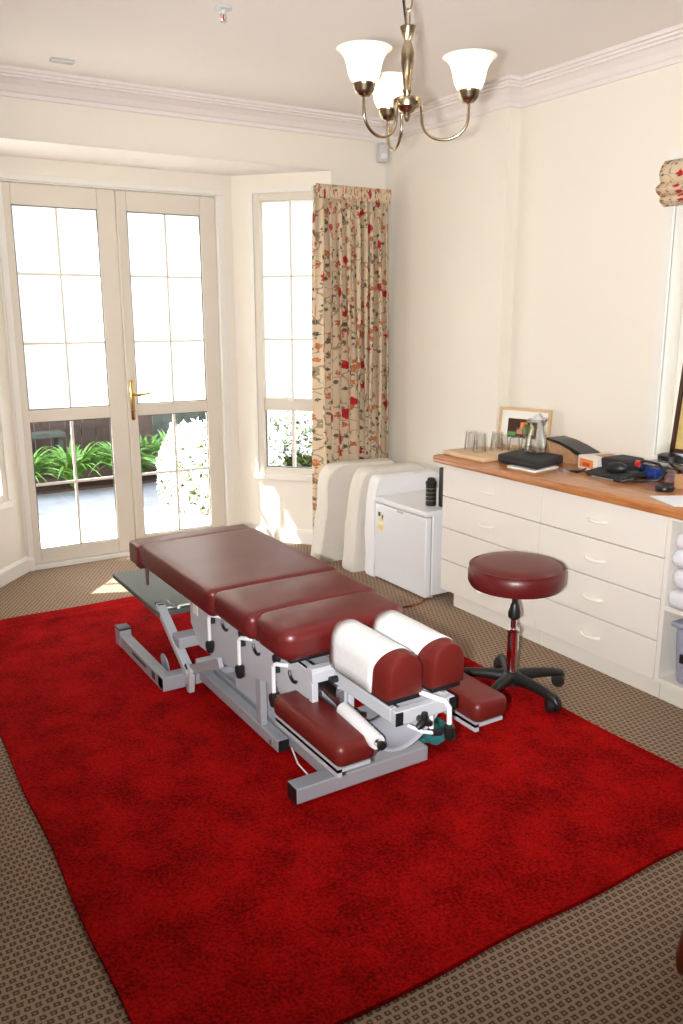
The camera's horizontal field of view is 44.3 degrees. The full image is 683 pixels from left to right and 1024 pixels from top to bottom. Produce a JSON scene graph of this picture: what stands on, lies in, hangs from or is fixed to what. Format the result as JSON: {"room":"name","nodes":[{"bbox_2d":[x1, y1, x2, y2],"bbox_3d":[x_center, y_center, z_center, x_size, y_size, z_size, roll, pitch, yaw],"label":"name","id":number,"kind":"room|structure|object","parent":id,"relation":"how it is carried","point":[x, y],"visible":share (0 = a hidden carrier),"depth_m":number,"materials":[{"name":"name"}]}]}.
{"room":"examination room","nodes":[
{"label":"examination room","id":0,"kind":"room"},
{"bbox_2d":[0,276,25,568],"bbox_3d":[-2.002,-0.712,4.461,0.120,2.340,0.655,2,14,10],"label":"wall","id":1,"kind":"structure","parent":0,"point":[12,539],"depth_m":4.80,"materials":[{"name":"white paint"}]},
{"bbox_2d":[0,385,14,510],"bbox_3d":[-1.970,-0.867,4.372,0.100,1.818,0.515,2,14,10],"label":"window","id":2,"kind":"structure","parent":1,"relation":"in","point":[6,501],"depth_m":4.73,"materials":[{"name":"beige wood"}]},
{"bbox_2d":[0,556,33,587],"bbox_3d":[-1.932,0.380,4.718,0.040,0.095,0.682,3,14,12],"label":"baseboard","id":3,"kind":"structure","parent":1,"relation":"attached to","point":[24,565],"depth_m":4.88,"materials":[{"name":"white wood"}]},
{"bbox_2d":[0,155,240,555],"bbox_3d":[-1.319,-0.882,5.176,1.450,2.340,0.120,-8,16,-31],"label":"wall","id":4,"kind":"structure","parent":0,"point":[12,164],"depth_m":5.05,"materials":[{"name":"white paint"}]},
{"bbox_2d":[1,181,134,563],"bbox_3d":[-1.595,-0.783,4.985,0.625,2.175,0.032,-8,16,-31],"label":"door","id":5,"kind":"structure","parent":4,"relation":"in","point":[62,249],"depth_m":4.90,"materials":[{"name":"beige"}]},
{"bbox_2d":[0,172,233,569],"bbox_3d":[-1.339,-0.834,5.172,1.340,2.252,0.144,-8,16,-31],"label":"trim","id":6,"kind":"structure","parent":4,"relation":"attached to","point":[217,194],"depth_m":5.01,"materials":[{"name":"white wood"}]},
{"bbox_2d":[114,190,225,539],"bbox_3d":[-1.044,-0.854,5.279,0.629,2.175,0.097,-8,16,-31],"label":"door","id":7,"kind":"structure","parent":4,"relation":"in","point":[166,243],"depth_m":5.22,"materials":[{"name":"beige wood"}]},
{"bbox_2d":[0,137,330,175],"bbox_3d":[-1.188,-2.025,4.713,2.700,0.104,0.638,-8,16,-31],"label":"ceiling","id":8,"kind":"structure","parent":0,"point":[15,147],"depth_m":4.66,"materials":[{"name":"white paint"}]},
{"bbox_2d":[0,96,385,188],"bbox_3d":[-1.784,-0.829,4.301,4.970,2.640,0.120,-8,16,-31],"label":"wall","id":9,"kind":"structure","parent":0,"point":[351,162],"depth_m":4.55,"materials":[{"name":"white paint"}]},
{"bbox_2d":[377,143,387,162],"bbox_3d":[0.256,-2.207,5.158,0.065,0.110,0.067,-8,16,-31],"label":"sensor","id":10,"kind":"object","parent":9,"relation":"attached to","point":[382,148],"visible":0.95,"depth_m":5.14,"materials":[{"name":"grey plastic"}]},
{"bbox_3d":[0.037,-1.949,5.099,0.520,0.025,0.038,-8,16,-31],"label":"rail","id":11,"kind":"object","parent":9,"relation":"attached to","visible":0},
{"bbox_2d":[312,183,391,528],"bbox_3d":[0.067,-0.868,5.264,0.549,2.205,0.130,-8,16,-31],"label":"curtain","id":12,"kind":"object","parent":11,"relation":"hanging from","point":[350,289],"visible":0.77,"depth_m":5.17,"materials":[{"name":"fabric"}]},
{"bbox_2d":[231,171,330,529],"bbox_3d":[-0.357,-0.950,5.451,0.655,2.340,0.120,4,14,16],"label":"wall","id":13,"kind":"structure","parent":0,"point":[275,503],"depth_m":5.51,"materials":[{"name":"white paint"}]},
{"bbox_2d":[246,525,312,544],"bbox_3d":[0.177,0.190,5.503,1.848,0.095,0.568,7,15,28],"label":"baseboard","id":14,"kind":"structure","parent":13,"relation":"attached to","point":[286,535],"depth_m":5.63,"materials":[{"name":"white"}]},
{"bbox_2d":[248,186,312,480],"bbox_3d":[-0.326,-1.104,5.361,0.515,1.818,0.100,4,14,16],"label":"window","id":15,"kind":"structure","parent":13,"relation":"in","point":[280,219],"depth_m":5.34,"materials":[{"name":"beige"}]},
{"bbox_2d":[0,543,682,1023],"bbox_3d":[-0.235,1.080,2.213,5.200,0.120,6.890,-8,16,-31],"label":"floor","id":16,"kind":"structure","parent":0,"point":[609,958],"depth_m":2.08,"materials":[{"name":"beige carpet"}]},
{"bbox_2d":[0,596,682,1023],"bbox_3d":[-0.307,0.743,3.330,1.905,0.019,2.985,-8,16,-31],"label":"rug","id":17,"kind":"object","parent":16,"relation":"on","point":[203,893],"visible":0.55,"depth_m":2.46,"materials":[{"name":"red carpet"}]},
{"bbox_2d":[113,524,505,803],"bbox_3d":[-0.293,0.459,3.274,0.659,0.571,2.185,-9,16,-33],"label":"table","id":18,"kind":"object","parent":17,"relation":"on","point":[269,614],"visible":1,"depth_m":2.74,"materials":[{"name":"red leather"}]},
{"bbox_2d":[129,524,250,567],"bbox_3d":[-0.665,0.146,3.794,0.565,0.107,0.135,-8,16,-31],"label":"cushion","id":19,"kind":"object","parent":18,"relation":"on","point":[135,546],"depth_m":3.71,"materials":[{"name":"red leather"}]},
{"bbox_2d":[142,528,336,615],"bbox_3d":[-0.433,0.222,3.416,0.545,0.111,0.745,-8,16,-31],"label":"cushion","id":20,"kind":"object","parent":18,"relation":"on","point":[198,568],"depth_m":3.31,"materials":[{"name":"red leather"}]},
{"bbox_2d":[214,570,376,638],"bbox_3d":[-0.159,0.314,2.969,0.520,0.106,0.300,-8,16,-31],"label":"cushion","id":21,"kind":"object","parent":18,"relation":"on","point":[241,607],"depth_m":2.90,"materials":[{"name":"red leather"}]},
{"bbox_2d":[274,690,374,766],"bbox_3d":[-0.059,0.639,2.514,0.135,0.076,0.405,-8,16,-31],"label":"cushion","id":22,"kind":"object","parent":18,"relation":"on","point":[316,725],"depth_m":2.45,"materials":[{"name":"red leather"}]},
{"bbox_2d":[257,592,404,660],"bbox_3d":[-0.031,0.361,2.732,0.475,0.116,0.225,-8,16,-31],"label":"cushion","id":23,"kind":"object","parent":18,"relation":"on","point":[302,632],"depth_m":2.63,"materials":[{"name":"red leather"}]},
{"bbox_2d":[329,619,421,701],"bbox_3d":[0.095,0.426,2.480,0.120,0.138,0.336,-8,16,-31],"label":"cushion","id":24,"kind":"object","parent":18,"relation":"on","point":[382,668],"depth_m":2.40,"materials":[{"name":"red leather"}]},
{"bbox_2d":[337,695,437,751],"bbox_3d":[0.140,0.612,2.491,0.264,0.112,0.213,-8,16,-31],"label":"paper roll","id":25,"kind":"object","parent":18,"relation":"hanging from","point":[402,737],"visible":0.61,"depth_m":2.47,"materials":[{"name":"white paper"}]},
{"bbox_2d":[371,610,463,688],"bbox_3d":[0.225,0.407,2.558,0.120,0.138,0.336,-8,16,-31],"label":"cushion","id":26,"kind":"object","parent":18,"relation":"on","point":[441,658],"depth_m":2.44,"materials":[{"name":"red leather"}]},
{"bbox_2d":[445,673,505,722],"bbox_3d":[0.365,0.577,2.769,0.137,0.076,0.405,-8,16,-31],"label":"cushion","id":27,"kind":"object","parent":18,"relation":"on","point":[476,702],"depth_m":2.62,"materials":[{"name":"red leather"}]},
{"bbox_2d":[377,717,455,751],"bbox_3d":[0.184,0.765,3.004,0.402,0.082,0.302,-8,16,-31],"label":"cloth","id":28,"kind":"object","parent":17,"relation":"on","point":[439,723],"visible":0.09,"depth_m":2.95,"materials":[{"name":"teal"}]},
{"bbox_2d":[463,551,565,712],"bbox_3d":[0.697,0.460,3.311,0.474,0.550,0.466,-8,16,-31],"label":"stool","id":29,"kind":"object","parent":17,"relation":"on","point":[512,575],"visible":0.84,"depth_m":3.23,"materials":[{"name":"red leather"}]},
{"bbox_2d":[311,457,394,562],"bbox_3d":[0.092,-0.026,5.308,0.608,0.606,0.149,-8,16,-31],"label":"mattress","id":30,"kind":"object","parent":16,"relation":"on","point":[335,478],"visible":0.56,"depth_m":5.16,"materials":[{"name":"beige fabric"}]},
{"bbox_2d":[342,462,424,571],"bbox_3d":[0.261,0.018,5.099,0.548,0.616,0.138,-8,16,-31],"label":"mattress","id":31,"kind":"object","parent":16,"relation":"on","point":[353,560],"visible":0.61,"depth_m":4.96,"materials":[{"name":"beige fabric"}]},
{"bbox_2d":[364,469,438,576],"bbox_3d":[0.369,0.052,5.005,0.506,0.593,0.110,-8,16,-31],"label":"pillow","id":32,"kind":"object","parent":16,"relation":"on","point":[405,481],"visible":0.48,"depth_m":4.88,"materials":[{"name":"white fabric"}]},
{"bbox_2d":[374,488,448,597],"bbox_3d":[0.518,0.164,4.762,0.486,0.487,0.484,-8,16,-31],"label":"fridge","id":33,"kind":"object","parent":16,"relation":"on","point":[408,532],"visible":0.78,"depth_m":4.58,"materials":[{"name":"white metal"}]},
{"bbox_2d":[425,477,436,505],"bbox_3d":[0.484,-0.111,4.534,0.062,0.152,0.062,-8,16,-31],"label":"flask","id":34,"kind":"object","parent":33,"relation":"on","point":[431,483],"visible":1,"depth_m":4.51,"materials":[{"name":"black plastic"}]},
{"bbox_2d":[438,467,444,506],"bbox_3d":[0.589,-0.135,4.498,0.123,0.215,0.070,-8,16,-31],"label":"equipment case","id":35,"kind":"object","parent":33,"relation":"on","point":[440,503],"visible":0.24,"depth_m":4.47,"materials":[{"name":"black plastic"}]},
{"bbox_2d":[402,597,427,607],"bbox_3d":[0.358,0.484,4.444,0.377,0.011,0.077,-10,17,-37],"label":"power cord","id":36,"kind":"object","parent":16,"relation":"on","point":[424,599],"visible":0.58,"depth_m":4.43,"materials":[{"name":"brown plastic"}]},
{"bbox_2d":[440,464,542,644],"bbox_3d":[0.904,0.157,4.197,0.536,0.758,0.691,-8,16,-31],"label":"base cabinet","id":37,"kind":"object","parent":16,"relation":"on","point":[482,513],"visible":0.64,"depth_m":4.08,"materials":[{"name":"white wood"}]},
{"bbox_2d":[535,488,668,697],"bbox_3d":[1.259,0.289,3.638,0.536,0.758,0.651,-8,16,-31],"label":"base cabinet","id":38,"kind":"object","parent":16,"relation":"on","point":[605,617],"visible":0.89,"depth_m":3.47,"materials":[{"name":"white wood"}]},
{"bbox_2d":[654,517,682,708],"bbox_3d":[1.648,0.425,3.058,0.502,0.758,0.763,-8,16,-31],"label":"shelf unit","id":39,"kind":"object","parent":16,"relation":"on","point":[671,690],"visible":0.77,"depth_m":3.26,"materials":[{"name":"white wood"}]},
{"bbox_2d":[433,444,682,520],"bbox_3d":[1.276,-0.111,3.587,0.632,0.040,2.338,-8,16,-31],"label":"countertop","id":40,"kind":"structure","parent":39,"relation":"on","point":[631,495],"depth_m":3.56,"materials":[{"name":"brown wood"}]},
{"bbox_2d":[443,446,508,462],"bbox_3d":[0.714,-0.292,4.221,0.275,0.022,0.310,-8,16,-31],"label":"cutting board","id":41,"kind":"object","parent":40,"relation":"on","point":[478,455],"visible":0.66,"depth_m":4.17,"materials":[{"name":"brown wood"}]},
{"bbox_2d":[464,430,476,449],"bbox_3d":[0.662,-0.367,4.285,0.068,0.095,0.068,-8,16,-31],"label":"drinking glass","id":42,"kind":"object","parent":41,"relation":"on","point":[465,448],"visible":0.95,"depth_m":4.28,"materials":[{"name":"clear glass"}]},
{"bbox_2d":[473,433,485,452],"bbox_3d":[0.694,-0.349,4.207,0.068,0.095,0.068,-8,16,-31],"label":"drinking glass","id":43,"kind":"object","parent":41,"relation":"on","point":[480,434],"visible":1,"depth_m":4.20,"materials":[{"name":"clear glass"}]},
{"bbox_2d":[490,431,502,451],"bbox_3d":[0.787,-0.358,4.245,0.068,0.095,0.068,-8,16,-31],"label":"drinking glass","id":44,"kind":"object","parent":41,"relation":"on","point":[501,433],"visible":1,"depth_m":4.24,"materials":[{"name":"clear glass"}]},
{"bbox_2d":[497,434,508,450],"bbox_3d":[0.849,-0.367,4.404,0.063,0.084,0.063,-8,16,-31],"label":"drinking glass","id":45,"kind":"object","parent":40,"relation":"on","point":[507,434],"visible":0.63,"depth_m":4.40,"materials":[{"name":"clear glass"}]},
{"bbox_2d":[508,435,519,450],"bbox_3d":[0.897,-0.354,4.347,0.063,0.084,0.063,-8,16,-31],"label":"drinking glass","id":46,"kind":"object","parent":40,"relation":"on","point":[518,437],"visible":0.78,"depth_m":4.34,"materials":[{"name":"clear glass"}]},
{"bbox_2d":[496,406,552,449],"bbox_3d":[0.967,-0.443,4.448,0.300,0.210,0.043,11,17,39],"label":"picture frame","id":47,"kind":"object","parent":40,"relation":"on","point":[511,419],"visible":0.77,"depth_m":4.45,"materials":[{"name":"brown wood"}]},
{"bbox_2d":[507,418,536,438],"bbox_3d":[0.959,-0.443,4.454,0.170,0.099,0.014,11,17,39],"label":"photograph","id":48,"kind":"object","parent":47,"relation":"attached to","point":[515,427],"depth_m":4.46,"materials":[{"name":"multicoloured paper"}]},
{"bbox_2d":[520,437,531,448],"bbox_3d":[0.946,-0.342,4.296,0.063,0.084,0.063,-8,16,-31],"label":"drinking glass","id":49,"kind":"object","parent":40,"relation":"on","point":[522,438],"visible":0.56,"depth_m":4.29,"materials":[{"name":"clear glass"}]},
{"bbox_2d":[507,465,557,472],"bbox_3d":[0.890,-0.211,3.913,0.208,0.006,0.179,-12,18,-41],"label":"notepad","id":50,"kind":"object","parent":40,"relation":"on","point":[509,466],"visible":0.57,"depth_m":3.85,"materials":[{"name":"white paper"}]},
{"bbox_2d":[498,448,562,469],"bbox_3d":[0.899,-0.255,3.999,0.247,0.040,0.336,-8,16,-31],"label":"case","id":51,"kind":"object","parent":50,"relation":"on","point":[536,461],"visible":0.94,"depth_m":3.93,"materials":[{"name":"black fabric"}]},
{"bbox_2d":[523,414,548,452],"bbox_3d":[0.927,-0.375,4.010,0.126,0.188,0.114,3,14,14],"label":"glass jug","id":52,"kind":"object","parent":51,"relation":"on","point":[537,418],"visible":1,"depth_m":3.99,"materials":[{"name":"clear glass"}]},
{"bbox_2d":[556,468,580,472],"bbox_3d":[1.031,-0.189,3.807,0.113,0.011,0.062,2,13,9],"label":"keys","id":53,"kind":"object","parent":40,"relation":"on","point":[564,469],"visible":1,"depth_m":3.79,"materials":[{"name":"silver metal"}]},
{"bbox_2d":[546,436,599,463],"bbox_3d":[1.117,-0.297,4.053,0.120,0.108,0.260,-8,16,-31],"label":"wooden block","id":54,"kind":"object","parent":40,"relation":"on","point":[569,448],"visible":0.82,"depth_m":4.03,"materials":[{"name":"brown wood"}]},
{"bbox_2d":[578,452,621,469],"bbox_3d":[1.211,-0.230,3.863,0.192,0.064,0.140,-5,14,-19],"label":"carton","id":55,"kind":"object","parent":40,"relation":"on","point":[589,461],"visible":0.59,"depth_m":3.84,"materials":[{"name":"beige cardboard"}]},
{"bbox_2d":[579,458,592,468],"bbox_3d":[1.120,-0.223,3.837,0.002,0.038,0.100,-5,14,-19],"label":"print","id":56,"kind":"object","parent":55,"relation":"attached to","point":[587,463],"depth_m":3.84,"materials":[{"name":"orange paper"}]},
{"bbox_2d":[581,454,666,482],"bbox_3d":[1.217,-0.192,3.643,0.269,0.089,0.373,-1,13,-2],"label":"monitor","id":57,"kind":"object","parent":40,"relation":"on","point":[622,468],"visible":0.98,"depth_m":3.62,"materials":[{"name":"black plastic"}]},
{"bbox_2d":[639,459,682,484],"bbox_3d":[1.418,-0.167,3.574,0.154,0.073,0.266,-8,16,-31],"label":"clear container","id":58,"kind":"object","parent":40,"relation":"on","point":[674,465],"visible":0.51,"depth_m":3.63,"materials":[{"name":"plastic"}]},
{"bbox_2d":[644,466,663,478],"bbox_3d":[1.353,-0.171,3.632,0.060,0.046,0.065,-8,16,-31],"label":"pouch","id":59,"kind":"object","parent":58,"relation":"in","point":[652,472],"visible":0.8,"depth_m":3.61,"materials":[{"name":"blue plastic"}]},
{"bbox_2d":[664,469,676,482],"bbox_3d":[1.393,-0.153,3.550,0.048,0.052,0.048,-8,16,-31],"label":"jar","id":60,"kind":"object","parent":58,"relation":"in","point":[669,477],"visible":0.77,"depth_m":3.53,"materials":[{"name":"pink plastic"}]},
{"bbox_2d":[655,484,673,491],"bbox_3d":[1.307,-0.097,3.394,0.074,0.020,0.074,-8,16,-31],"label":"disc","id":61,"kind":"object","parent":40,"relation":"on","point":[659,487],"visible":1,"depth_m":3.37,"materials":[{"name":"black plastic"}]},
{"bbox_2d":[650,495,682,506],"bbox_3d":[1.317,-0.040,3.196,0.186,0.002,0.224,-2,13,-8],"label":"paper sheet","id":62,"kind":"object","parent":40,"relation":"on","point":[676,501],"visible":1,"depth_m":3.22,"materials":[{"name":"white paper"}]},
{"bbox_2d":[657,366,682,473],"bbox_3d":[1.559,-0.388,3.560,0.116,0.509,0.452,-8,16,-31],"label":"display stand","id":63,"kind":"object","parent":40,"relation":"on","point":[675,453],"visible":0.73,"depth_m":3.70,"materials":[{"name":"black plastic"}]},
{"bbox_2d":[675,400,682,448],"bbox_3d":[1.582,-0.357,3.559,0.006,0.230,0.367,-8,16,-31],"label":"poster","id":64,"kind":"object","parent":63,"relation":"attached to","point":[679,407],"depth_m":3.70,"materials":[{"name":"paper"}]},
{"bbox_2d":[674,474,682,489],"bbox_3d":[1.462,-0.117,3.396,0.130,0.058,0.170,-8,16,-31],"label":"cardboard box","id":65,"kind":"object","parent":40,"relation":"on","point":[678,482],"visible":0.92,"depth_m":3.42,"materials":[{"name":"brown cardboard"}]},
{"bbox_2d":[668,589,682,610],"bbox_3d":[1.584,0.365,3.052,0.443,0.084,0.643,-8,16,-31],"label":"folded towel","id":66,"kind":"object","parent":39,"relation":"on","point":[675,597],"visible":1,"depth_m":3.17,"materials":[{"name":"white fabric"}]},
{"bbox_2d":[673,568,682,588],"bbox_3d":[1.591,0.291,3.036,0.430,0.088,0.639,-8,16,-31],"label":"folded towel","id":67,"kind":"object","parent":66,"relation":"on","point":[678,574],"visible":1,"depth_m":3.17,"materials":[{"name":"white fabric"}]},
{"bbox_2d":[672,549,682,567],"bbox_3d":[1.589,0.216,3.018,0.434,0.086,0.641,-8,16,-31],"label":"folded towel","id":68,"kind":"object","parent":67,"relation":"on","point":[677,558],"visible":0.99,"depth_m":3.15,"materials":[{"name":"white fabric"}]},
{"bbox_2d":[676,532,682,549],"bbox_3d":[1.594,0.143,3.002,0.424,0.083,0.637,-8,16,-31],"label":"folded towel","id":69,"kind":"object","parent":68,"relation":"on","point":[679,539],"visible":1,"depth_m":3.14,"materials":[{"name":"white fabric"}]},
{"bbox_2d":[671,618,682,683],"bbox_3d":[1.576,0.569,3.104,0.393,0.247,0.570,-8,16,-31],"label":"plastic tub","id":70,"kind":"object","parent":39,"relation":"on","point":[678,624],"visible":1,"depth_m":3.20,"materials":[{"name":"blue"}]},
{"bbox_2d":[675,929,682,973],"bbox_3d":[1.112,0.655,1.802,0.496,0.890,0.482,-8,16,-31],"label":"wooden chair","id":71,"kind":"object","parent":16,"relation":"on","point":[679,952],"visible":1,"depth_m":1.95,"materials":[{"name":"brown wood"}]},
{"bbox_2d":[0,0,682,117],"bbox_3d":[-0.111,-1.548,1.377,5.200,0.100,6.400,-8,16,-31],"label":"ceiling","id":72,"kind":"structure","parent":0,"point":[284,52],"depth_m":3.55,"materials":[{"name":"white paint"}]},
{"bbox_2d":[50,57,74,64],"bbox_3d":[-1.287,-2.076,3.864,0.105,0.013,0.040,-8,16,-31],"label":"ceiling vent","id":73,"kind":"object","parent":72,"relation":"in","point":[54,60],"visible":1,"depth_m":3.85,"materials":[{"name":"grey plastic"}]},
{"bbox_2d":[214,5,231,22],"bbox_3d":[-0.453,-1.905,3.214,0.068,0.050,0.068,-8,16,-31],"label":"sprinkler","id":74,"kind":"object","parent":72,"relation":"attached to","point":[222,9],"visible":1,"depth_m":3.20,"materials":[{"name":"grey plastic"}]},
{"bbox_2d":[336,0,497,150],"bbox_3d":[0.145,-1.340,2.205,0.418,0.692,0.423,-8,16,-31],"label":"chandelier","id":75,"kind":"object","parent":72,"relation":"hanging from","point":[391,91],"visible":1,"depth_m":2.19,"materials":[{"name":"white glass"}]},
{"bbox_2d":[385,107,520,473],"bbox_3d":[0.621,-1.026,5.113,0.200,2.640,1.230,-8,16,-31],"label":"wall","id":76,"kind":"structure","parent":0,"point":[452,213],"depth_m":4.84,"materials":[{"name":"white paint"}]},
{"bbox_2d":[0,23,682,142],"bbox_3d":[-0.132,-1.441,1.389,4.950,0.115,6.200,-8,16,-31],"label":"trim","id":77,"kind":"structure","parent":76,"relation":"attached to","point":[662,48],"depth_m":4.26,"materials":[{"name":"white paint"}]},
{"bbox_2d":[508,62,682,472],"bbox_3d":[2.335,-0.418,2.527,0.160,2.640,5.090,-8,16,-31],"label":"wall","id":78,"kind":"structure","parent":0,"point":[589,220],"depth_m":4.03,"materials":[{"name":"white paint"}]},
{"bbox_2d":[644,151,682,459],"bbox_3d":[1.850,-0.752,3.204,0.170,1.360,1.450,-8,16,-31],"label":"window","id":79,"kind":"structure","parent":78,"relation":"in","point":[669,212],"depth_m":3.78,"materials":[{"name":"white"}]},
{"bbox_2d":[655,158,682,206],"bbox_3d":[1.743,-1.272,3.022,0.044,0.188,1.425,-8,16,-31],"label":"blind","id":80,"kind":"object","parent":79,"relation":"attached to","point":[670,188],"visible":1,"depth_m":3.55,"materials":[{"name":"fabric"}]},
{"label":"outside","id":81,"kind":"structure","parent":0,"visible":0},
{"bbox_2d":[36,464,157,494],"bbox_3d":[-3.173,-0.284,8.136,10.000,0.100,1.680,-8,16,-31],"label":"garden bed","id":82,"kind":"object","parent":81,"point":[104,471],"depth_m":7.93,"materials":[{"name":"brown soil"}]},
{"bbox_2d":[31,430,65,477],"bbox_3d":[-3.055,-0.514,7.934,0.850,0.440,0.250,-8,16,-31],"label":"garden bench","id":83,"kind":"object","parent":82,"relation":"on","point":[57,435],"visible":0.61,"depth_m":8.00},
{"bbox_2d":[33,446,82,482],"bbox_3d":[-2.820,-0.378,7.391,0.979,0.427,1.070,8,16,32],"label":"leaf plant","id":84,"kind":"object","parent":82,"relation":"on","point":[40,467],"visible":0.19,"depth_m":7.39,"materials":[{"name":"green plant"}]},
{"bbox_2d":[33,439,111,486],"bbox_3d":[-2.425,-0.443,7.669,1.075,0.423,0.985,-8,16,-31],"label":"leaf plant","id":85,"kind":"object","parent":82,"relation":"on","point":[81,468],"visible":0.67,"depth_m":7.60,"materials":[{"name":"green plant"}]},
{"bbox_2d":[31,415,152,473],"bbox_3d":[-4.113,-1.174,7.475,4.942,1.940,0.060,-8,16,-31],"label":"fence","id":86,"kind":"object","parent":82,"relation":"on","point":[97,430],"visible":0.09,"depth_m":8.49,"materials":[{"name":"brown wood"}]},
{"bbox_2d":[77,441,156,475],"bbox_3d":[-2.057,-0.450,7.791,1.055,0.378,1.136,-8,16,-31],"label":"leaf plant","id":87,"kind":"object","parent":82,"relation":"on","point":[143,458],"visible":0.23,"depth_m":7.72,"materials":[{"name":"green plant"}]},
{"bbox_2d":[99,434,162,472],"bbox_3d":[-1.970,-0.587,8.281,1.136,0.420,1.017,-8,16,-31],"label":"leaf plant","id":88,"kind":"object","parent":82,"relation":"on","point":[145,467],"visible":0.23,"depth_m":8.24,"materials":[{"name":"green plant"}]},
{"bbox_2d":[140,429,165,458],"bbox_3d":[-1.620,-0.585,8.259,1.054,0.424,1.041,-8,16,-31],"label":"leaf plant","id":89,"kind":"object","parent":82,"relation":"on","point":[160,433],"visible":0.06,"depth_m":8.15,"materials":[{"name":"green plant"}]},
{"bbox_2d":[152,412,205,461],"bbox_3d":[-0.579,-1.805,9.675,3.440,2.140,0.170,-8,16,-31],"label":"wall","id":90,"kind":"structure","parent":82,"relation":"on","point":[159,422],"depth_m":8.96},
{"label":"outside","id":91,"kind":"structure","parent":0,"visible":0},
{"bbox_2d":[39,505,209,547],"bbox_3d":[-1.833,0.221,6.032,10.000,0.080,1.410,-8,16,-31],"label":"patio","id":92,"kind":"structure","parent":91,"point":[55,532],"depth_m":6.36,"materials":[{"name":"white concrete"}]},
{"bbox_2d":[155,416,283,515],"bbox_3d":[-1.008,-0.413,7.050,1.112,0.737,1.065,-8,16,-31],"label":"flowering shrub","id":93,"kind":"object","parent":92,"relation":"on","point":[191,438],"visible":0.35,"depth_m":6.69,"materials":[{"name":"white plant"}]},
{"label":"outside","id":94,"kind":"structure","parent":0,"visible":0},
{"bbox_2d":[37,482,160,519],"bbox_3d":[-2.468,-0.013,7.030,10.000,0.079,1.000,-8,16,-31],"label":"paving","id":95,"kind":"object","parent":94,"point":[97,500],"visible":0.22,"depth_m":7.18,"materials":[{"name":"concrete"}]},
{"bbox_2d":[268,410,311,466],"bbox_3d":[-0.364,-0.715,8.354,1.486,0.709,1.016,-8,16,-31],"label":"hedge","id":96,"kind":"object","parent":95,"relation":"on","point":[281,421],"visible":0.15,"depth_m":7.90,"materials":[{"name":"green plant"}]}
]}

